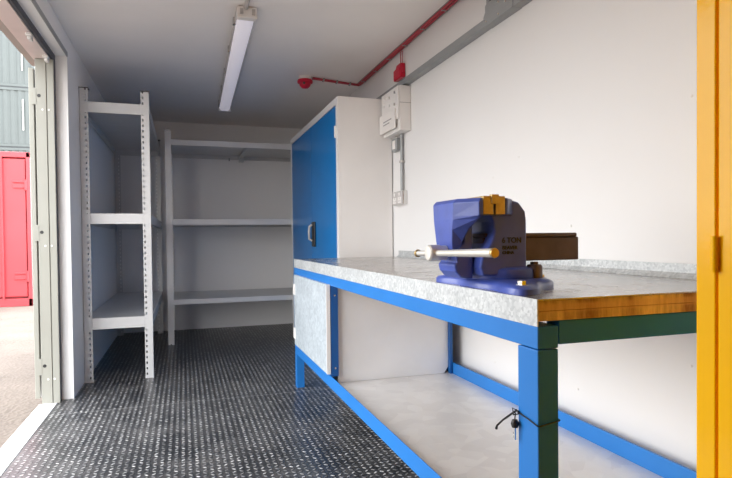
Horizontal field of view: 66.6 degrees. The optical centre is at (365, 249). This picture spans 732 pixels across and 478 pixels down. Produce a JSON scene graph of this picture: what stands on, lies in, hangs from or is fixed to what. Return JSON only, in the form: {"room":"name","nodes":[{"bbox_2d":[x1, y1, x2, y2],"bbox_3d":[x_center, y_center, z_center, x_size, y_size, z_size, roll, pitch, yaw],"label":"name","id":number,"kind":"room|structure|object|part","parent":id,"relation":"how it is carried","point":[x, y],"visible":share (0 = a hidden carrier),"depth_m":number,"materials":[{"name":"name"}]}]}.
{"room":"container workshop","nodes":[
{"label":"container workshop","id":0,"kind":"room"},
{"bbox_2d":[17,0,116,399],"bbox_3d":[-1.543,-0.185,2.412,0.065,2.311,7.550,-1,1,-18],"label":"wall","id":1,"kind":"structure","parent":0,"point":[101,158],"depth_m":3.72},
{"bbox_2d":[0,403,56,476],"bbox_3d":[-1.514,1.005,2.077,0.101,0.064,2.860,-1,1,-18],"label":"trim","id":2,"kind":"structure","parent":1,"relation":"attached to","point":[21,436],"depth_m":2.87,"materials":[{"name":"metal"}]},
{"bbox_2d":[0,0,60,403],"bbox_3d":[-1.717,-0.211,2.591,0.158,2.360,4.000,-1,1,-18],"label":"door","id":3,"kind":"structure","parent":1,"relation":"in","point":[41,79],"depth_m":3.41,"materials":[{"name":"grey paint"}]},
{"bbox_3d":[-1.962,-0.104,3.439,0.100,2.118,0.040,-1,1,-18],"label":"post","id":4,"kind":"part","parent":3,"relation":"part of","materials":[{"name":"white metal"}]},
{"bbox_2d":[8,0,61,400],"bbox_3d":[-1.894,-0.204,3.349,0.017,2.320,5.550,-1,1,-18],"label":"trim","id":5,"kind":"structure","parent":1,"relation":"attached to","point":[16,6],"depth_m":3.46,"materials":[{"name":"grey green paint"},{"name":"grey steel"}]},
{"bbox_2d":[31,0,67,56],"bbox_3d":[-1.425,-1.202,2.111,0.006,0.028,2.935,-1,1,-18],"label":"trim","id":6,"kind":"structure","parent":1,"relation":"attached to","point":[34,2],"depth_m":3.03,"materials":[{"name":"grey metal"}]},
{"bbox_2d":[67,65,73,392],"bbox_3d":[-1.873,-0.130,3.529,0.003,2.165,0.010,-1,1,-18],"label":"trim","id":7,"kind":"structure","parent":1,"relation":"attached to","point":[67,65],"depth_m":3.52,"materials":[{"name":"white metal"}]},
{"bbox_2d":[0,323,419,477],"bbox_3d":[-0.478,0.967,2.779,2.304,0.030,7.710,-1,1,-18],"label":"floor","id":8,"kind":"structure","parent":0,"point":[223,402],"depth_m":3.08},
{"bbox_2d":[78,87,163,382],"bbox_3d":[-2.107,-0.114,4.981,0.460,2.082,2.107,-1,1,-18],"label":"shelving rack","id":9,"kind":"object","parent":8,"relation":"on","point":[126,129],"visible":1,"depth_m":4.06,"materials":[{"name":"grey metal"}]},
{"bbox_3d":[-2.117,-1.048,4.963,0.446,0.008,2.092,-1,1,-18],"label":"shelf","id":10,"kind":"part","parent":9,"relation":"part of","materials":[{"name":"grey metal"}]},
{"bbox_3d":[-2.100,0.482,4.992,0.446,0.008,2.092,-1,1,-18],"label":"shelf","id":11,"kind":"part","parent":9,"relation":"part of","materials":[{"name":"grey metal"}]},
{"bbox_2d":[164,129,292,344],"bbox_3d":[-1.301,-0.128,5.968,1.558,2.056,0.893,-1,1,-18],"label":"shelving rack","id":12,"kind":"object","parent":8,"relation":"on","point":[194,149],"visible":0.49,"depth_m":5.61,"materials":[{"name":"grey metal"}]},
{"bbox_3d":[-1.312,-1.057,5.954,1.544,0.008,0.869,-1,1,-18],"label":"shelf","id":13,"kind":"part","parent":12,"relation":"part of","materials":[{"name":"grey metal"}]},
{"bbox_3d":[-1.296,0.478,5.983,1.544,0.008,0.869,-1,1,-18],"label":"shelf","id":14,"kind":"part","parent":12,"relation":"part of","materials":[{"name":"grey metal"}]},
{"bbox_2d":[290,96,392,336],"bbox_3d":[-0.304,-0.094,4.871,0.458,2.009,1.812,-1,1,-18],"label":"cupboard","id":15,"kind":"object","parent":8,"relation":"on","point":[341,163],"visible":0.71,"depth_m":4.05,"materials":[{"name":"white paint"}]},
{"bbox_3d":[-0.593,-0.118,5.211,0.016,1.861,0.890,-1,1,-18],"label":"door","id":16,"kind":"part","parent":15,"relation":"part of","materials":[{"name":"blue paint"}]},
{"bbox_3d":[-0.472,-0.137,4.711,0.041,0.152,0.020,-1,1,-18],"label":"lever","id":17,"kind":"part","parent":15,"relation":"part of","materials":[{"name":"silver metal"}]},
{"bbox_3d":[-0.441,-0.125,4.698,0.015,0.210,0.105,-1,1,-18],"label":"handle","id":18,"kind":"part","parent":15,"relation":"part of","materials":[{"name":"black plastic"}]},
{"bbox_3d":[-0.465,-0.092,4.818,0.020,2.009,1.812,-1,1,-18],"label":"frame","id":19,"kind":"part","parent":15,"relation":"part of","materials":[{"name":"white paint"}]},
{"bbox_3d":[-0.326,-0.105,4.398,0.016,1.861,0.812,-1,1,-18],"label":"door","id":20,"kind":"part","parent":15,"relation":"part of","materials":[{"name":"blue paint"}]},
{"bbox_2d":[293,250,696,477],"bbox_3d":[0.288,0.491,2.596,0.777,0.912,2.731,-1,1,-18],"label":"workbench","id":21,"kind":"object","parent":8,"relation":"on","point":[377,331],"visible":0.96,"depth_m":2.00,"materials":[{"name":"blue paint"}]},
{"bbox_3d":[-0.450,0.554,3.765,0.052,0.758,0.052,-1,1,-18],"label":"leg","id":22,"kind":"part","parent":21,"relation":"part of","materials":[{"name":"blue paint"}]},
{"bbox_3d":[-0.330,0.406,3.272,0.018,0.461,0.870,-1,1,-18],"label":"door","id":23,"kind":"part","parent":21,"relation":"part of","materials":[{"name":"grey metal"}]},
{"bbox_3d":[-0.167,0.421,2.878,0.038,0.466,0.040,-1,1,-18],"label":"post","id":24,"kind":"part","parent":21,"relation":"part of","materials":[{"name":"blue metal"}]},
{"bbox_3d":[-0.043,0.692,2.503,0.035,0.063,2.603,-1,1,-18],"label":"rail","id":25,"kind":"part","parent":21,"relation":"part of","materials":[{"name":"blue metal"}]},
{"bbox_3d":[0.152,0.437,2.990,0.632,0.507,0.004,-1,1,-18],"label":"partition panel","id":26,"kind":"part","parent":21,"relation":"part of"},
{"bbox_3d":[-0.037,0.169,2.485,0.052,0.048,2.730,-1,1,-18],"label":"rail","id":27,"kind":"part","parent":21,"relation":"part of","materials":[{"name":"metal"}]},
{"bbox_3d":[0.465,0.432,3.076,0.015,0.508,0.026,-1,1,-18],"label":"post","id":28,"kind":"part","parent":21,"relation":"part of","materials":[{"name":"blue metal"}]},
{"bbox_2d":[414,194,577,295],"bbox_3d":[0.303,-0.018,1.487,0.393,0.239,0.536,0,1,36],"label":"bench vise","id":29,"kind":"object","parent":21,"relation":"on","point":[483,242],"visible":1,"depth_m":1.44,"materials":[{"name":"metal"}]},
{"bbox_3d":[0.267,-0.110,1.486,0.029,0.046,0.230,-1,1,-18],"label":"jaw plate","id":30,"kind":"part","parent":29,"relation":"part of","materials":[{"name":"metal"}]},
{"bbox_3d":[0.299,-0.111,1.496,0.028,0.046,0.230,-1,1,-18],"label":"jaw plate","id":31,"kind":"part","parent":29,"relation":"part of","materials":[{"name":"metal"}]},
{"bbox_3d":[0.274,0.008,1.191,0.022,0.022,0.010,-1,1,-18],"label":"knob","id":32,"kind":"part","parent":29,"relation":"part of","materials":[{"name":"metal"}]},
{"bbox_2d":[333,370,662,477],"bbox_3d":[0.271,0.701,2.606,0.686,0.005,2.598,-1,1,-18],"label":"shelf","id":33,"kind":"object","parent":21,"relation":"attached to","point":[448,418],"depth_m":2.16,"materials":[{"name":"grey metal"}]},
{"bbox_2d":[495,408,559,439],"bbox_3d":[0.361,0.392,1.252,0.080,0.070,0.142,-1,1,-18],"label":"key","id":34,"kind":"object","parent":21,"relation":"attached to","point":[514,423],"visible":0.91,"depth_m":1.25,"materials":[{"name":"black metal"}]},
{"bbox_3d":[0.361,0.390,1.252,0.080,0.066,0.142,-1,1,-18],"label":"cord","id":35,"kind":"part","parent":34,"relation":"part of","materials":[{"name":"black plastic"}]},
{"bbox_3d":[0.381,0.594,1.231,0.052,0.758,0.074,-1,1,-18],"label":"leg","id":36,"kind":"part","parent":21,"relation":"part of","materials":[{"name":"blue paint"}]},
{"bbox_3d":[0.603,0.672,2.714,0.010,0.081,2.603,-1,1,-18],"label":"rail","id":37,"kind":"part","parent":21,"relation":"part of","materials":[{"name":"blue metal"}]},
{"bbox_3d":[0.702,0.175,1.320,0.615,0.052,0.044,-1,1,-18],"label":"rail","id":38,"kind":"part","parent":21,"relation":"part of","materials":[{"name":"green metal"}]},
{"bbox_2d":[697,0,731,477],"bbox_3d":[0.983,0.064,0.542,0.706,1.830,0.915,-1,1,-18],"label":"door","id":39,"kind":"structure","parent":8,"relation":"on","point":[714,17],"depth_m":0.84,"materials":[{"name":"yellow metal"}]},
{"bbox_3d":[0.668,0.070,0.439,0.020,1.830,0.915,-1,1,-18],"label":"frame","id":40,"kind":"part","parent":39,"relation":"part of","materials":[{"name":"yellow metal"}]},
{"bbox_3d":[0.604,0.051,0.630,0.020,1.712,0.435,-1,1,-18],"label":"door","id":41,"kind":"part","parent":39,"relation":"part of","materials":[{"name":"yellow metal"}]},
{"bbox_2d":[118,121,301,332],"bbox_3d":[-1.674,-0.260,6.383,2.292,2.311,0.080,-1,1,-18],"label":"wall","id":42,"kind":"structure","parent":0,"point":[206,258],"depth_m":6.34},
{"bbox_2d":[48,0,447,128],"bbox_3d":[-0.498,-1.398,2.736,2.292,0.080,7.710,-1,1,-18],"label":"ceiling","id":43,"kind":"structure","parent":0,"point":[175,51],"depth_m":3.83,"materials":[{"name":"white paint"}]},
{"bbox_2d":[218,6,256,111],"bbox_3d":[-1.025,-1.346,4.262,0.126,0.065,2.424,-1,1,-17],"label":"light","id":44,"kind":"object","parent":43,"relation":"attached to","point":[243,22],"visible":1,"depth_m":3.72,"materials":[{"name":"white plastic"}]},
{"bbox_2d":[244,0,249,9],"bbox_3d":[-0.019,-1.320,1.125,0.025,0.025,4.187,-1,1,-18],"label":"conduit","id":45,"kind":"object","parent":43,"relation":"attached to","point":[246,4],"visible":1,"depth_m":3.05,"materials":[{"name":"white plastic"}]},
{"bbox_2d":[297,75,312,88],"bbox_3d":[-0.493,-1.344,4.501,0.126,0.094,0.126,-1,1,-18],"label":"beacon","id":46,"kind":"object","parent":43,"relation":"attached to","point":[304,81],"visible":1,"depth_m":4.46,"materials":[{"name":"red plastic"}]},
{"bbox_2d":[312,0,458,85],"bbox_3d":[0.611,-1.346,2.051,0.449,0.022,5.537,-1,1,-18],"label":"cable","id":47,"kind":"object","parent":43,"relation":"attached to","point":[449,3],"visible":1,"depth_m":3.75,"materials":[{"name":"red plastic"}]},
{"bbox_2d":[348,0,696,471],"bbox_3d":[0.577,-0.220,3.064,0.083,2.311,7.630,-1,1,-18],"label":"wall","id":48,"kind":"structure","parent":0,"point":[581,114],"depth_m":2.15,"materials":[{"name":"white paint"}]},
{"bbox_2d":[379,85,410,138],"bbox_3d":[0.199,-0.948,3.879,0.109,0.300,0.336,-1,1,-18],"label":"electrical box","id":49,"kind":"object","parent":48,"relation":"attached to","point":[395,120],"visible":1,"depth_m":3.75,"materials":[{"name":"white plastic"}]},
{"bbox_2d":[391,136,399,152],"bbox_3d":[0.214,-0.747,3.953,0.040,0.107,0.110,-1,1,-18],"label":"wall switch","id":50,"kind":"object","parent":48,"relation":"attached to","point":[395,142],"visible":0.94,"depth_m":3.92,"materials":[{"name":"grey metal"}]},
{"bbox_2d":[392,190,406,205],"bbox_3d":[0.234,-0.357,3.908,0.042,0.096,0.200,-1,1,-18],"label":"double socket","id":51,"kind":"object","parent":48,"relation":"attached to","point":[399,197],"visible":1,"depth_m":3.85,"materials":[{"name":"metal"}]},
{"bbox_3d":[0.220,-0.357,3.903,0.004,0.090,0.194,-1,1,-18],"label":"plate","id":52,"kind":"part","parent":51,"relation":"part of","materials":[{"name":"white plastic"}]},
{"bbox_2d":[394,51,404,81],"bbox_3d":[0.233,-1.274,3.868,0.039,0.186,0.158,-1,1,-18],"label":"box","id":53,"kind":"object","parent":48,"relation":"attached to","point":[399,73],"visible":1,"depth_m":3.83,"materials":[{"name":"red plastic"}]},
{"bbox_3d":[0.214,-1.220,3.873,0.004,0.058,0.118,-1,1,-18],"label":"plate","id":54,"kind":"part","parent":53,"relation":"part of","materials":[{"name":"red plastic"}]},
{"bbox_2d":[399,134,404,190],"bbox_3d":[0.250,-0.602,3.864,0.032,0.392,0.038,-1,1,-18],"label":"conduit","id":55,"kind":"object","parent":48,"relation":"attached to","point":[402,161],"visible":0.94,"depth_m":3.85,"materials":[{"name":"grey metal"}]},
{"bbox_2d":[376,0,531,98],"bbox_3d":[0.873,-1.198,1.899,0.053,0.246,5.099,-1,1,-18],"label":"cable trunking","id":56,"kind":"object","parent":48,"relation":"attached to","point":[496,11],"visible":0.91,"depth_m":2.83,"materials":[{"name":"grey metal"}]},
{"label":"outside","id":57,"kind":"structure","parent":0,"visible":0},
{"bbox_2d":[0,306,41,447],"bbox_3d":[-34.354,1.341,7.173,59.140,0.060,85.000,-1,1,-18],"label":"ground","id":58,"kind":"structure","parent":57,"point":[18,401],"depth_m":4.69,"materials":[{"name":"beige concrete"}]},
{"bbox_2d":[0,151,32,306],"bbox_3d":[-7.753,-0.359,11.884,2.440,2.590,6.096,-1,1,-18],"label":"shipping container","id":59,"kind":"object","parent":58,"relation":"on","point":[16,271],"visible":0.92,"depth_m":9.35,"materials":[{"name":"metal"}]},
{"bbox_3d":[-20.696,-0.446,23.934,12.190,2.620,2.450,-1,1,-18],"label":"shipping container","id":60,"kind":"object","parent":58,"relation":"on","visible":0},
{"bbox_2d":[0,147,29,152],"bbox_3d":[-20.724,-3.065,23.884,12.190,2.620,2.450,-1,1,-18],"label":"shipping container","id":61,"kind":"object","parent":60,"relation":"on","point":[3,149],"visible":0.15,"depth_m":24.35,"materials":[{"name":"white metal"}]},
{"bbox_2d":[0,87,29,147],"bbox_3d":[-20.752,-5.685,23.834,12.190,2.620,2.450,-1,1,-18],"label":"shipping container","id":62,"kind":"object","parent":61,"relation":"on","point":[14,102],"visible":0.57,"depth_m":24.36,"materials":[{"name":"grey metal"}]},
{"bbox_2d":[0,30,34,87],"bbox_3d":[-20.780,-8.304,23.784,12.190,2.620,2.450,-1,1,-18],"label":"shipping container","id":63,"kind":"object","parent":62,"relation":"on","point":[14,67],"visible":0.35,"depth_m":24.28,"materials":[{"name":"grey metal"}]},
{"bbox_3d":[-20.782,-8.324,23.788,12.190,2.560,2.440,-1,1,-18],"label":"rail","id":64,"kind":"part","parent":63,"relation":"part of","materials":[{"name":"white metal"}]},
{"bbox_3d":[-20.726,-3.085,23.888,12.190,2.560,2.440,-1,1,-18],"label":"rail","id":65,"kind":"part","parent":61,"relation":"part of","materials":[{"name":"white metal"}]}
]}

